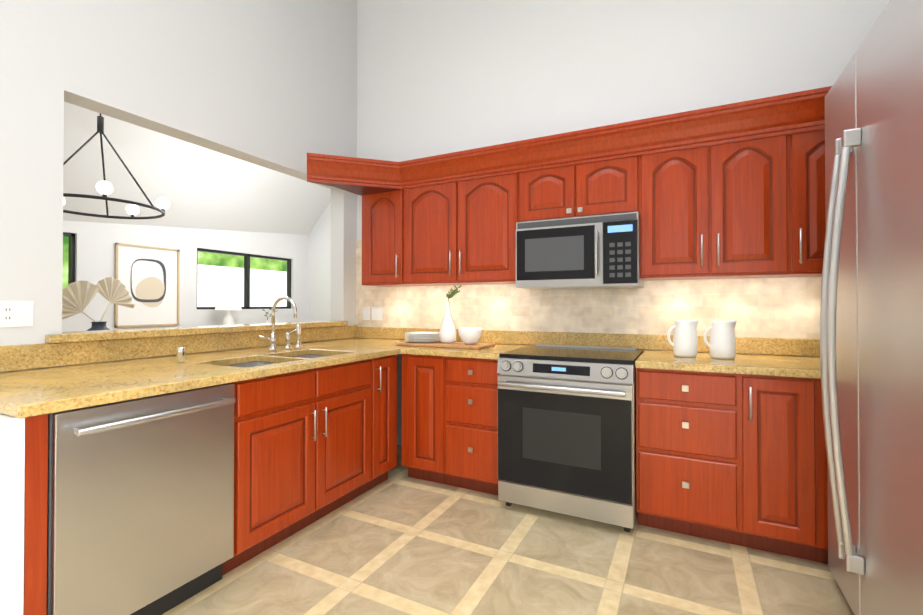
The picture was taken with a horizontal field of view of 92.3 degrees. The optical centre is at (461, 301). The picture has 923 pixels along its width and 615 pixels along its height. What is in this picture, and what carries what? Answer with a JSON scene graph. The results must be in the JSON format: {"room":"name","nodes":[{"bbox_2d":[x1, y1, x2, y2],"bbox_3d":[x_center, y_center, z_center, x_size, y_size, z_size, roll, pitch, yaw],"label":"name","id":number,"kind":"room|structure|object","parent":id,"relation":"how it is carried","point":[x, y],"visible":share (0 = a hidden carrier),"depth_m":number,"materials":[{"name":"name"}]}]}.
{"room":"kitchen","nodes":[
{"label":"kitchen","id":0,"kind":"room"},
{"bbox_2d":[0,413,24,614],"bbox_3d":[-1.734,0.785,1.507,0.905,0.874,0.068,0,-1,27],"label":"wall","id":1,"kind":"structure","parent":0,"point":[12,460],"depth_m":1.31,"materials":[{"name":"white paint"}]},
{"bbox_2d":[0,0,356,372],"bbox_3d":[-1.533,-0.914,3.091,0.150,4.300,7.750,0,-1,27],"label":"wall","id":2,"kind":"structure","parent":0,"point":[270,84],"depth_m":2.59,"materials":[{"name":"white paint"}]},
{"bbox_2d":[0,301,33,326],"bbox_3d":[-1.996,0.056,1.989,0.008,0.116,0.116,0,-1,27],"label":"outlet","id":3,"kind":"object","parent":2,"relation":"attached to","point":[16,313],"visible":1,"depth_m":1.99,"materials":[{"name":"white plastic"}]},
{"bbox_2d":[62,221,307,331],"bbox_3d":[-3.970,-0.091,5.577,0.150,2.700,5.500,0,-1,27],"label":"wall","id":4,"kind":"structure","parent":0,"point":[95,242],"depth_m":5.96,"materials":[{"name":"white paint"}]},
{"bbox_2d":[63,232,74,283],"bbox_3d":[-4.494,-0.351,4.532,0.060,0.800,0.860,0,-1,27],"label":"window","id":5,"kind":"structure","parent":4,"relation":"in","point":[71,263],"depth_m":4.88,"materials":[{"name":"black"}]},
{"bbox_2d":[114,243,179,327],"bbox_3d":[-3.893,-0.185,5.525,0.030,0.993,0.730,0,-1,27],"label":"picture frame","id":6,"kind":"object","parent":4,"relation":"attached to","point":[148,277],"visible":0.96,"depth_m":5.52,"materials":[{"name":"white paper"}]},
{"bbox_2d":[197,248,290,308],"bbox_3d":[-3.317,-0.305,6.860,0.060,0.850,1.665,0,-1,27],"label":"window","id":7,"kind":"structure","parent":4,"relation":"in","point":[246,256],"depth_m":6.85,"materials":[{"name":"black"}]},
{"bbox_2d":[63,102,330,234],"bbox_3d":[-2.564,-1.792,4.881,3.300,2.510,5.500,0,-1,27],"label":"ceiling","id":8,"kind":"structure","parent":0,"point":[198,187],"depth_m":5.37,"materials":[{"name":"white paint"}]},
{"bbox_2d":[63,113,169,218],"bbox_3d":[-2.874,-1.730,3.504,0.898,2.003,0.900,0,-1,27],"label":"ring chandelier","id":9,"kind":"object","parent":8,"relation":"hanging from","point":[104,188],"visible":0.67,"depth_m":3.52,"materials":[{"name":"black metal"}]},
{"bbox_2d":[307,202,330,321],"bbox_3d":[-1.291,-0.876,7.227,3.150,4.300,0.150,0,-1,27],"label":"wall","id":10,"kind":"structure","parent":0,"point":[319,273],"depth_m":7.73,"materials":[{"name":"white paint"}]},
{"bbox_2d":[162,445,853,614],"bbox_3d":[-1.165,1.258,2.801,7.650,0.050,7.900,0,-1,27],"label":"floor","id":11,"kind":"structure","parent":0,"point":[398,541],"depth_m":2.03,"materials":[{"name":"tile"}]},
{"bbox_2d":[46,383,235,614],"bbox_3d":[-1.366,0.788,1.774,0.652,0.872,0.623,0,-1,27],"label":"dishwasher","id":12,"kind":"object","parent":11,"relation":"on","point":[140,506],"visible":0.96,"depth_m":1.59,"materials":[{"name":"silver metal"}]},
{"bbox_2d":[23,354,396,614],"bbox_3d":[-1.111,0.792,2.312,0.630,0.875,1.928,0,-1,27],"label":"base cabinet","id":13,"kind":"object","parent":11,"relation":"on","point":[311,446],"visible":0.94,"depth_m":2.23,"materials":[{"name":"brown wood"}]},
{"bbox_2d":[0,338,404,417],"bbox_3d":[-1.134,0.336,2.626,0.930,0.037,2.520,0,-1,27],"label":"countertop","id":14,"kind":"structure","parent":13,"relation":"on","point":[29,393],"depth_m":1.91,"materials":[{"name":"beige stone"}]},
{"bbox_2d":[177,296,301,362],"bbox_3d":[-1.229,0.142,2.634,0.246,0.350,0.862,0,-1,27],"label":"faucet set","id":15,"kind":"object","parent":14,"relation":"on","point":[181,353],"visible":1,"depth_m":2.85,"materials":[{"name":"silver metal"}]},
{"bbox_2d":[227,355,324,367],"bbox_3d":[-1.018,0.448,2.533,0.416,0.186,0.806,0,-1,27],"label":"sink basin","id":16,"kind":"object","parent":14,"relation":"in","point":[250,364],"depth_m":2.60,"materials":[{"name":"silver metal"}]},
{"bbox_2d":[0,321,819,371],"bbox_3d":[-0.117,0.235,2.156,3.590,0.154,2.598,0,-1,27],"label":"backsplash ledge","id":17,"kind":"object","parent":14,"relation":"on","point":[73,348],"visible":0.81,"depth_m":2.67,"materials":[{"name":"yellow stone"}]},
{"bbox_2d":[395,341,494,348],"bbox_3d":[-0.121,0.313,3.224,0.680,0.018,0.280,0,-1,27],"label":"board","id":18,"kind":"object","parent":14,"relation":"on","point":[454,345],"visible":0.77,"depth_m":3.11,"materials":[{"name":"brown wood"}]},
{"bbox_2d":[405,332,439,341],"bbox_3d":[-0.286,0.270,3.319,0.270,0.068,0.270,0,-1,27],"label":"plates","id":19,"kind":"object","parent":18,"relation":"on","point":[422,336],"visible":0.96,"depth_m":3.31,"materials":[{"name":"white ceramic"}]},
{"bbox_2d":[440,285,460,342],"bbox_3d":[-0.064,0.095,3.229,0.192,0.415,0.205,0,-1,27],"label":"bottle vase","id":20,"kind":"object","parent":18,"relation":"on","point":[447,332],"visible":1,"depth_m":3.20,"materials":[{"name":"white ceramic"}]},
{"bbox_2d":[458,327,481,343],"bbox_3d":[0.062,0.244,3.143,0.170,0.115,0.170,0,-1,27],"label":"bowl","id":21,"kind":"object","parent":18,"relation":"on","point":[469,335],"visible":1,"depth_m":3.08,"materials":[{"name":"white ceramic"}]},
{"bbox_2d":[402,354,499,494],"bbox_3d":[0.040,0.799,3.132,0.746,0.875,0.621,0,-1,27],"label":"base cabinet","id":22,"kind":"object","parent":11,"relation":"on","point":[450,421],"visible":0.81,"depth_m":2.88,"materials":[{"name":"brown wood"}]},
{"bbox_2d":[497,344,643,531],"bbox_3d":[0.682,0.768,2.724,0.756,0.930,0.716,0,-1,27],"label":"range","id":23,"kind":"object","parent":11,"relation":"on","point":[566,429],"visible":0.94,"depth_m":2.45,"materials":[{"name":"silver metal"}]},
{"bbox_2d":[636,368,827,563],"bbox_3d":[1.483,0.792,2.397,0.956,0.875,0.630,0,-1,27],"label":"base cabinet","id":24,"kind":"object","parent":11,"relation":"on","point":[736,459],"visible":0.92,"depth_m":2.17,"materials":[{"name":"brown wood"}]},
{"bbox_2d":[400,344,820,378],"bbox_3d":[0.408,0.339,2.960,3.379,0.037,0.645,0,-1,27],"label":"countertop","id":25,"kind":"structure","parent":24,"relation":"on","point":[767,365],"depth_m":2.33,"materials":[{"name":"beige stone"}]},
{"bbox_2d":[667,320,697,356],"bbox_3d":[1.273,0.210,2.553,0.162,0.211,0.128,0,-1,27],"label":"pitcher","id":26,"kind":"object","parent":25,"relation":"on","point":[685,342],"visible":1,"depth_m":2.50,"materials":[{"name":"white ceramic"}]},
{"bbox_2d":[704,320,735,358],"bbox_3d":[1.438,0.210,2.470,0.162,0.211,0.128,0,-1,27],"label":"pitcher","id":27,"kind":"object","parent":25,"relation":"on","point":[721,344],"visible":1,"depth_m":2.42,"materials":[{"name":"white ceramic"}]},
{"bbox_2d":[820,0,922,614],"bbox_3d":[1.649,0.155,1.282,0.878,2.130,1.170,0,-1,27],"label":"refrigerator","id":28,"kind":"object","parent":11,"relation":"on","point":[871,338],"visible":1,"depth_m":1.44,"materials":[{"name":"silver metal"}]},
{"bbox_3d":[-2.861,0.862,3.494,1.200,0.755,1.800,0,-1,27],"label":"dining table","id":29,"kind":"object","parent":11,"relation":"on","visible":0},
{"bbox_2d":[62,277,134,330],"bbox_3d":[-2.873,0.143,3.478,0.280,0.680,0.635,0,-1,27],"label":"vase","id":30,"kind":"object","parent":29,"relation":"on","point":[77,297],"visible":0.6,"depth_m":3.44,"materials":[{"name":"paper"}]},
{"bbox_3d":[-3.130,0.868,6.544,0.430,0.800,1.600,0,-1,27],"label":"sideboard","id":31,"kind":"object","parent":11,"relation":"on","visible":0},
{"bbox_2d":[215,293,241,324],"bbox_3d":[-3.274,0.173,6.231,0.340,0.580,0.340,0,-1,27],"label":"table lamp","id":32,"kind":"object","parent":31,"relation":"on","point":[227,301],"visible":0.69,"depth_m":6.13,"materials":[{"name":"white ceramic"}]},
{"bbox_2d":[262,305,277,322],"bbox_3d":[-2.994,0.263,6.848,0.324,0.410,0.156,0,-1,27],"label":"potted plant","id":33,"kind":"object","parent":31,"relation":"on","point":[267,321],"visible":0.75,"depth_m":6.82,"materials":[{"name":"white ceramic"}]},
{"bbox_2d":[357,0,889,445],"bbox_3d":[0.950,-0.913,3.181,4.200,4.300,0.150,0,-1,27],"label":"wall","id":34,"kind":"structure","parent":0,"point":[437,77],"depth_m":3.21,"materials":[{"name":"white paint"}]},
{"bbox_2d":[362,190,402,286],"bbox_3d":[-0.562,-0.504,3.651,0.415,0.750,0.332,0,-1,27],"label":"upper cabinet","id":35,"kind":"object","parent":34,"relation":"attached to","point":[382,214],"depth_m":3.50,"materials":[{"name":"brown wood"}]},
{"bbox_2d":[307,147,518,197],"bbox_3d":[-0.373,-0.952,3.069,1.440,0.174,0.584,0,-1,27],"label":"crown molding","id":36,"kind":"structure","parent":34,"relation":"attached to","point":[359,176],"depth_m":3.22,"materials":[{"name":"brown wood"}]},
{"bbox_2d":[403,174,518,285],"bbox_3d":[0.041,-0.507,3.346,0.935,0.750,0.332,0,-1,27],"label":"upper cabinet","id":37,"kind":"object","parent":34,"relation":"attached to","point":[460,233],"depth_m":3.18,"materials":[{"name":"brown wood"}]},
{"bbox_2d":[487,135,574,173],"bbox_3d":[0.434,-0.955,2.660,0.370,0.174,0.584,0,-1,27],"label":"crown molding","id":38,"kind":"structure","parent":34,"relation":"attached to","point":[527,156],"depth_m":2.88,"materials":[{"name":"brown wood"}]},
{"bbox_2d":[519,158,642,221],"bbox_3d":[0.797,-0.706,2.966,0.760,0.360,0.332,0,-1,27],"label":"upper cabinet","id":39,"kind":"object","parent":34,"relation":"attached to","point":[600,188],"depth_m":2.79,"materials":[{"name":"brown wood"}]},
{"bbox_2d":[516,212,643,288],"bbox_3d":[0.770,-0.306,2.909,0.756,0.432,0.455,0,-1,27],"label":"microwave","id":40,"kind":"object","parent":39,"relation":"attached to","point":[595,251],"visible":1,"depth_m":2.73,"materials":[{"name":"silver metal"}]},
{"bbox_2d":[356,240,821,338],"bbox_3d":[0.654,-0.120,3.232,3.620,0.885,0.010,0,-1,27],"label":"tile backsplash","id":41,"kind":"structure","parent":34,"relation":"attached to","point":[788,307],"depth_m":3.03,"materials":[{"name":"tile"}]},
{"bbox_2d":[363,307,369,319],"bbox_3d":[-0.855,0.112,3.984,0.075,0.115,0.006,0,-1,27],"label":"outlet","id":42,"kind":"object","parent":41,"relation":"attached to","point":[366,310],"depth_m":3.98,"materials":[{"name":"white plastic"}]},
{"bbox_2d":[372,307,381,319],"bbox_3d":[-0.748,0.111,3.930,0.115,0.115,0.006,0,-1,27],"label":"outlet","id":43,"kind":"object","parent":41,"relation":"attached to","point":[376,313],"depth_m":3.93,"materials":[{"name":"white plastic"}]},
{"bbox_2d":[555,121,638,165],"bbox_3d":[0.765,-0.957,2.494,0.370,0.174,0.584,0,-1,27],"label":"crown molding","id":44,"kind":"structure","parent":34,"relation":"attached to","point":[614,142],"depth_m":2.70,"materials":[{"name":"brown wood"}]},
{"bbox_2d":[640,134,794,280],"bbox_3d":[1.462,-0.514,2.628,0.730,0.750,0.332,0,-1,27],"label":"upper cabinet","id":45,"kind":"object","parent":34,"relation":"attached to","point":[733,191],"depth_m":2.46,"materials":[{"name":"brown wood"}]},
{"bbox_2d":[631,86,831,157],"bbox_3d":[1.452,-0.960,2.146,1.170,0.174,0.584,0,-1,27],"label":"crown molding","id":46,"kind":"structure","parent":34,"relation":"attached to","point":[802,112],"depth_m":2.38,"materials":[{"name":"brown wood"}]},
{"bbox_2d":[795,130,825,276],"bbox_3d":[1.980,-0.516,2.366,0.430,0.750,0.332,0,-1,27],"label":"upper cabinet","id":47,"kind":"object","parent":34,"relation":"attached to","point":[810,218],"depth_m":2.28,"materials":[{"name":"brown wood"}]},
{"label":"outside","id":48,"kind":"structure","parent":0,"visible":0},
{"bbox_2d":[62,236,286,306],"bbox_3d":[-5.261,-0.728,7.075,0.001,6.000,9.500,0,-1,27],"label":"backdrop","id":49,"kind":"structure","parent":48,"point":[220,273],"depth_m":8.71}
]}

